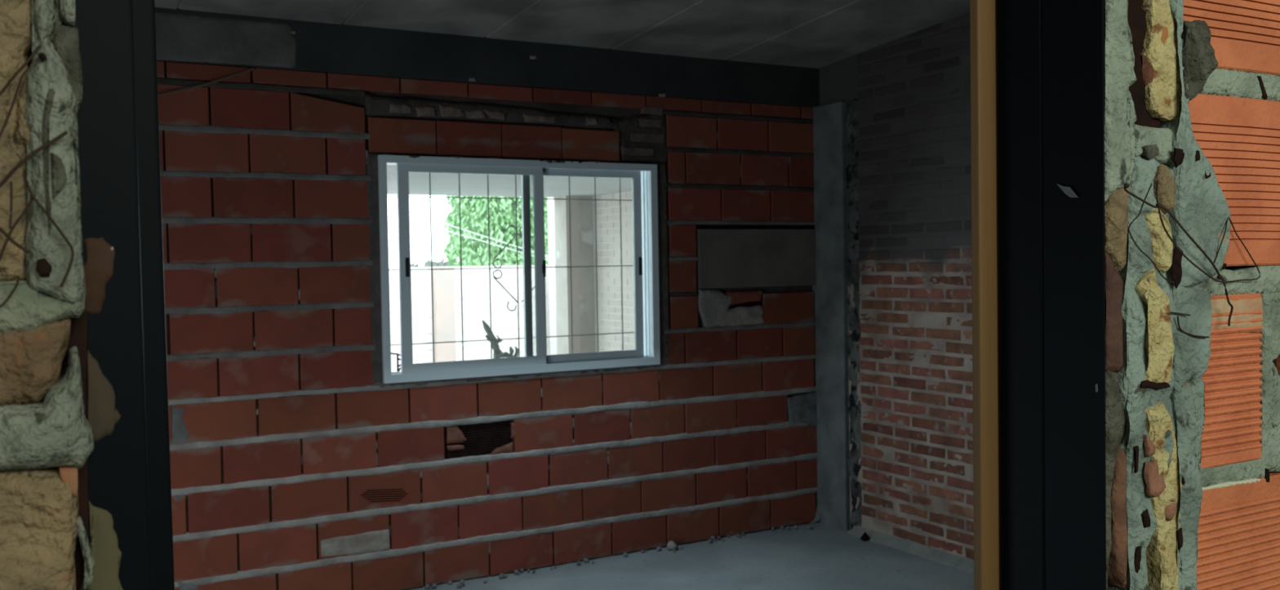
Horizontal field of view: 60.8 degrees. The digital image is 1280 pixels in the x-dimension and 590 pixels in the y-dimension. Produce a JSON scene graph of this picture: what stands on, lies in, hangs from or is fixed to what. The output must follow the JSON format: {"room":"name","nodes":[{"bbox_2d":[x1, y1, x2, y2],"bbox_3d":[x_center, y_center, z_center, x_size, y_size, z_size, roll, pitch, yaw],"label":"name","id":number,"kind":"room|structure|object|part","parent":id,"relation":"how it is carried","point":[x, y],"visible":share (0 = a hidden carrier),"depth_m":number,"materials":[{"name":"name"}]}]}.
{"room":"construction site","nodes":[
{"label":"construction site","id":0,"kind":"room"},
{"bbox_2d":[156,60,817,589],"bbox_3d":[-1.333,0.235,5.264,5.870,2.620,0.184,-2,2,-30],"label":"wall","id":1,"kind":"structure","parent":0,"point":[295,465],"depth_m":5.35,"materials":[{"name":"red brick"}]},
{"bbox_2d":[157,67,253,97],"bbox_3d":[-1.932,-0.927,4.791,0.465,0.176,0.022,-2,2,-32],"label":"cord","id":2,"kind":"object","parent":1,"relation":"attached to","point":[252,68],"visible":0.73,"depth_m":4.79,"materials":[{"name":"brown plastic"}]},
{"bbox_2d":[408,173,524,362],"bbox_3d":[-0.892,-0.143,5.656,0.610,0.960,0.012,-2,2,-30],"label":"window grille","id":3,"kind":"object","parent":1,"relation":"in","point":[517,267],"depth_m":5.70,"materials":[{"name":"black metal"}]},
{"bbox_3d":[-0.679,-0.511,5.772,1.670,0.006,0.006,-2,2,-30],"label":"rail","id":4,"kind":"part","parent":3,"relation":"part of","materials":[{"name":"silver metal"}]},
{"bbox_3d":[-0.673,-0.144,5.783,1.670,0.006,0.006,-2,2,-30],"label":"rail","id":5,"kind":"part","parent":3,"relation":"part of","materials":[{"name":"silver metal"}]},
{"bbox_3d":[-0.667,0.232,5.794,1.670,0.006,0.006,-2,2,-30],"label":"rail","id":6,"kind":"part","parent":3,"relation":"part of","materials":[{"name":"silver metal"}]},
{"bbox_2d":[155,7,819,106],"bbox_3d":[-1.329,-1.227,5.274,5.970,0.377,0.238,-2,2,-30],"label":"beam","id":7,"kind":"structure","parent":1,"relation":"on","point":[182,36],"depth_m":5.40,"materials":[{"name":"concrete"}]},
{"bbox_2d":[377,155,660,383],"bbox_3d":[-0.608,-0.145,5.666,1.536,1.093,0.188,-2,2,-30],"label":"window","id":8,"kind":"structure","parent":1,"relation":"in","point":[646,352],"depth_m":5.62,"materials":[{"name":"white metal"}]},
{"bbox_3d":[-1.126,-0.134,5.281,0.018,0.093,0.007,-2,2,-30],"label":"handle","id":9,"kind":"part","parent":8,"relation":"part of","materials":[{"name":"black plastic"}]},
{"bbox_3d":[-0.830,-0.133,5.463,0.764,1.028,0.022,-2,2,-30],"label":"sash","id":10,"kind":"part","parent":8,"relation":"part of","materials":[{"name":"white metal"}]},
{"bbox_3d":[-0.296,-0.155,5.801,0.700,1.022,0.022,-2,2,-30],"label":"sash","id":11,"kind":"part","parent":8,"relation":"part of","materials":[{"name":"white metal"}]},
{"bbox_2d":[542,175,634,355],"bbox_3d":[-0.279,-0.167,6.004,0.545,0.960,0.012,-2,2,-30],"label":"window grille","id":12,"kind":"object","parent":8,"relation":"in","point":[569,199],"depth_m":6.02,"materials":[{"name":"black metal"}]},
{"bbox_3d":[0.002,-0.158,5.957,0.018,0.098,0.007,-2,2,-30],"label":"handle","id":13,"kind":"part","parent":8,"relation":"part of","materials":[{"name":"black plastic"}]},
{"bbox_2d":[697,229,816,288],"bbox_3d":[0.709,-0.215,6.341,0.876,0.334,0.030,-2,2,-30],"label":"board","id":14,"kind":"object","parent":1,"relation":"attached to","point":[727,258],"visible":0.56,"depth_m":6.30,"materials":[{"name":"grey wood"}]},
{"bbox_2d":[154,0,969,68],"bbox_3d":[-0.197,-1.520,3.264,6.170,0.590,4.500,-2,2,-30],"label":"ceiling","id":15,"kind":"structure","parent":0,"point":[806,33],"depth_m":5.31,"materials":[{"name":"concrete"}]},
{"bbox_2d":[0,0,1279,589],"bbox_3d":[0.095,-0.026,0.945,7.500,3.250,0.190,-2,2,-30],"label":"wall","id":16,"kind":"structure","parent":0,"point":[1192,87],"depth_m":1.10,"materials":[{"name":"orange brick"}]},
{"bbox_2d":[0,279,19,307],"bbox_3d":[-0.344,0.001,0.591,0.016,0.019,0.004,-2,2,-23],"label":"wire","id":17,"kind":"object","parent":16,"relation":"attached to","point":[18,280],"visible":1,"depth_m":0.59,"materials":[{"name":"black metal"}]},
{"bbox_2d":[8,181,12,228],"bbox_3d":[-0.341,-0.049,0.592,0.002,0.026,0.004,-2,2,-30],"label":"wire","id":18,"kind":"object","parent":16,"relation":"attached to","point":[11,182],"visible":1,"depth_m":0.59,"materials":[{"name":"black metal"}]},
{"bbox_2d":[0,69,28,137],"bbox_3d":[-0.340,-0.101,0.590,0.018,0.044,0.004,-2,2,-24],"label":"wire","id":19,"kind":"object","parent":16,"relation":"attached to","point":[26,70],"visible":1,"depth_m":0.59,"materials":[{"name":"black metal"}]},
{"bbox_2d":[0,226,29,253],"bbox_3d":[-0.342,-0.033,0.591,0.020,0.020,0.004,-2,2,-24],"label":"wire","id":20,"kind":"object","parent":16,"relation":"attached to","point":[2,230],"visible":1,"depth_m":0.59,"materials":[{"name":"black metal"}]},
{"bbox_2d":[0,194,35,261],"bbox_3d":[-0.339,-0.033,0.592,0.022,0.043,0.005,-2,2,-33],"label":"wire","id":21,"kind":"object","parent":16,"relation":"attached to","point":[30,202],"visible":1,"depth_m":0.59,"materials":[{"name":"black metal"}]},
{"bbox_2d":[0,45,40,95],"bbox_3d":[-0.340,-0.118,0.590,0.030,0.036,0.005,-2,2,-27],"label":"wire","id":22,"kind":"object","parent":16,"relation":"attached to","point":[38,47],"visible":1,"depth_m":0.59,"materials":[{"name":"black metal"}]},
{"bbox_2d":[0,130,68,187],"bbox_3d":[-0.335,-0.071,0.594,0.043,0.039,0.006,-2,2,-30],"label":"wire","id":23,"kind":"object","parent":16,"relation":"attached to","point":[33,153],"visible":1,"depth_m":0.59,"materials":[{"name":"black"}]},
{"bbox_2d":[22,173,74,287],"bbox_3d":[-0.325,-0.035,0.600,0.024,0.062,0.005,-2,2,-30],"label":"wire","id":24,"kind":"object","parent":16,"relation":"attached to","point":[32,195],"visible":1,"depth_m":0.60,"materials":[{"name":"black"}]},
{"bbox_2d":[27,0,1106,589],"bbox_3d":[0.015,0.501,0.929,1.035,2.140,0.178,-2,2,-30],"label":"door frame","id":25,"kind":"structure","parent":16,"relation":"in","point":[1037,66],"depth_m":1.09,"materials":[{"name":"black paint"}]},
{"bbox_2d":[1128,183,1172,283],"bbox_3d":[0.504,-0.060,1.078,0.069,0.099,0.005,-2,2,-30],"label":"wire","id":26,"kind":"object","parent":16,"relation":"attached to","point":[1137,216],"visible":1,"depth_m":1.07,"materials":[{"name":"black metal"}]},
{"bbox_2d":[1123,182,1233,326],"bbox_3d":[0.543,-0.038,1.095,0.173,0.145,0.006,-2,2,-30],"label":"wire","id":27,"kind":"object","parent":16,"relation":"attached to","point":[1126,185],"visible":1,"depth_m":1.10,"materials":[{"name":"black metal"}]},
{"bbox_2d":[1169,311,1190,315],"bbox_3d":[0.548,0.019,1.109,0.031,0.006,0.004,-2,2,-30],"label":"wire","id":28,"kind":"object","parent":16,"relation":"attached to","point":[1170,312],"visible":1,"depth_m":1.11,"materials":[{"name":"black metal"}]},
{"bbox_2d":[1155,180,1224,283],"bbox_3d":[0.556,-0.063,1.100,0.110,0.104,0.006,-2,2,-30],"label":"wire","id":29,"kind":"object","parent":16,"relation":"attached to","point":[1157,184],"visible":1,"depth_m":1.09,"materials":[{"name":"black"}]},
{"bbox_2d":[1177,315,1208,337],"bbox_3d":[0.566,0.033,1.119,0.049,0.025,0.004,-2,2,-27],"label":"wire","id":30,"kind":"object","parent":16,"relation":"attached to","point":[1178,322],"visible":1,"depth_m":1.11,"materials":[{"name":"black metal"}]},
{"bbox_2d":[1213,217,1260,282],"bbox_3d":[0.632,-0.048,1.157,0.083,0.069,0.005,-2,2,-30],"label":"wire","id":31,"kind":"object","parent":16,"relation":"attached to","point":[1259,277],"visible":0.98,"depth_m":1.16,"materials":[{"name":"black metal"}]},
{"bbox_2d":[403,522,973,589],"bbox_3d":[-0.138,1.473,3.336,5.770,0.037,4.560,-2,2,-30],"label":"floor","id":32,"kind":"structure","parent":0,"point":[807,556],"depth_m":5.60,"materials":[{"name":"grey concrete"}]},
{"bbox_2d":[666,540,678,550],"bbox_3d":[0.176,1.377,6.002,0.060,0.048,0.056,0,2,39],"label":"stone","id":33,"kind":"object","parent":32,"relation":"on","point":[671,544],"visible":1,"depth_m":5.98,"materials":[{"name":"grey stone"}]},
{"bbox_2d":[808,98,862,530],"bbox_3d":[1.196,0.134,6.458,0.290,2.510,0.485,-2,2,-30],"label":"column","id":34,"kind":"structure","parent":32,"relation":"on","point":[833,313],"depth_m":6.37,"materials":[{"name":"concrete"}]},
{"bbox_2d":[859,532,870,540],"bbox_3d":[1.258,1.350,6.141,0.055,0.044,0.060,-2,2,-30],"label":"chunk","id":35,"kind":"object","parent":32,"relation":"on","point":[864,536],"visible":1,"depth_m":6.12,"materials":[{"name":"black stone"}]},
{"bbox_2d":[819,12,973,573],"bbox_3d":[2.254,-0.145,4.646,0.324,3.200,4.430,-2,2,-30],"label":"wall","id":36,"kind":"structure","parent":0,"point":[912,91],"depth_m":5.84,"materials":[{"name":"brick"}]},
{"label":"outside","id":37,"kind":"structure","parent":0,"visible":0},
{"bbox_3d":[-4.525,1.353,16.141,20.000,0.150,21.840,-2,2,-30],"label":"ground","id":38,"kind":"structure","parent":37,"visible":0},
{"bbox_2d":[391,352,400,371],"bbox_3d":[-1.380,1.113,6.327,0.104,1.568,0.012,-2,2,-30],"label":"wire stand","id":39,"kind":"object","parent":38,"relation":"on","point":[393,353],"visible":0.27,"depth_m":6.30,"materials":[{"name":"black metal"}]},
{"bbox_3d":[-1.399,1.119,6.316,0.041,1.543,0.010,-2,2,-30],"label":"leg","id":40,"kind":"part","parent":39,"relation":"part of","materials":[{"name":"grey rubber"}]},
{"bbox_2d":[389,265,550,372],"bbox_3d":[-3.042,0.496,13.481,16.000,1.670,0.300,-2,2,-30],"label":"wall","id":41,"kind":"structure","parent":38,"relation":"on","point":[446,288],"depth_m":13.88,"materials":[{"name":"white paint"}]},
{"bbox_2d":[423,259,431,266],"bbox_3d":[-2.672,-0.398,13.731,0.073,0.090,0.080,-2,2,-30],"label":"brick","id":42,"kind":"object","parent":41,"relation":"on","point":[427,264],"visible":0.93,"depth_m":13.70,"materials":[{"name":"grey"}]},
{"bbox_2d":[432,261,437,266],"bbox_3d":[-2.601,-0.390,13.772,0.073,0.070,0.080,-2,2,-30],"label":"brick","id":43,"kind":"object","parent":41,"relation":"on","point":[434,263],"visible":0.86,"depth_m":13.74,"materials":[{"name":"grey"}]},
{"bbox_2d":[436,260,444,266],"bbox_3d":[-2.527,-0.398,13.814,0.082,0.080,0.080,-2,2,-30],"label":"brick","id":44,"kind":"object","parent":41,"relation":"on","point":[441,264],"visible":1,"depth_m":13.78,"materials":[{"name":"grey"}]},
{"bbox_2d":[444,261,449,266],"bbox_3d":[-2.455,-0.395,13.855,0.066,0.070,0.080,-2,2,-30],"label":"brick","id":45,"kind":"object","parent":41,"relation":"on","point":[446,264],"visible":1,"depth_m":13.82,"materials":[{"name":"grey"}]},
{"bbox_2d":[441,195,548,266],"bbox_3d":[-2.250,-1.341,18.444,2.387,5.075,1.972,-2,2,-30],"label":"tree","id":46,"kind":"object","parent":38,"relation":"on","point":[473,211],"visible":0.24,"depth_m":17.82,"materials":[{"name":"green plant"}]},
{"bbox_2d":[481,320,518,358],"bbox_3d":[-1.033,0.819,7.899,0.374,1.288,0.360,-2,2,-30],"label":"potted plant","id":47,"kind":"object","parent":38,"relation":"on","point":[498,353],"visible":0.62,"depth_m":7.87,"materials":[{"name":"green plant"}]},
{"bbox_3d":[-1.068,0.595,7.875,0.140,0.836,0.058,-2,2,-30],"label":"stem","id":48,"kind":"part","parent":47,"relation":"part of","materials":[{"name":"grey"}]},
{"bbox_2d":[546,197,556,355],"bbox_3d":[0.395,-0.519,14.947,3.520,3.500,0.215,-2,2,-30],"label":"wall","id":49,"kind":"structure","parent":38,"relation":"on","point":[550,202],"depth_m":14.09,"materials":[{"name":"grey paint"}]},
{"bbox_2d":[387,208,551,261],"bbox_3d":[-2.478,-0.884,13.313,3.056,0.990,0.007,-2,2,-30],"label":"overhead wire","id":50,"kind":"object","parent":49,"relation":"attached to","point":[388,209],"visible":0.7,"depth_m":13.48,"materials":[{"name":"white"}]},
{"bbox_2d":[388,203,551,257],"bbox_3d":[-2.513,-0.960,13.292,3.132,1.047,0.007,-2,2,-30],"label":"overhead wire","id":51,"kind":"object","parent":49,"relation":"attached to","point":[388,203],"visible":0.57,"depth_m":13.48,"materials":[{"name":"white metal"}]},
{"bbox_2d":[553,195,595,354],"bbox_3d":[-0.661,0.180,11.130,0.305,2.362,0.290,-2,2,-30],"label":"patio column","id":52,"kind":"structure","parent":38,"relation":"on","point":[581,211],"depth_m":11.01,"materials":[{"name":"white paint"}]},
{"bbox_2d":[386,164,631,197],"bbox_3d":[-1.812,-0.936,7.892,7.700,0.098,4.780,-2,2,-30],"label":"roof","id":53,"kind":"structure","parent":52,"relation":"on","point":[442,184],"depth_m":9.34,"materials":[{"name":"white paint"}]},
{"bbox_2d":[592,191,634,351],"bbox_3d":[0.650,0.212,9.317,0.179,2.362,4.780,-2,2,-30],"label":"wall","id":54,"kind":"structure","parent":38,"relation":"on","point":[607,212],"depth_m":10.71,"materials":[{"name":"brick"}]}
]}

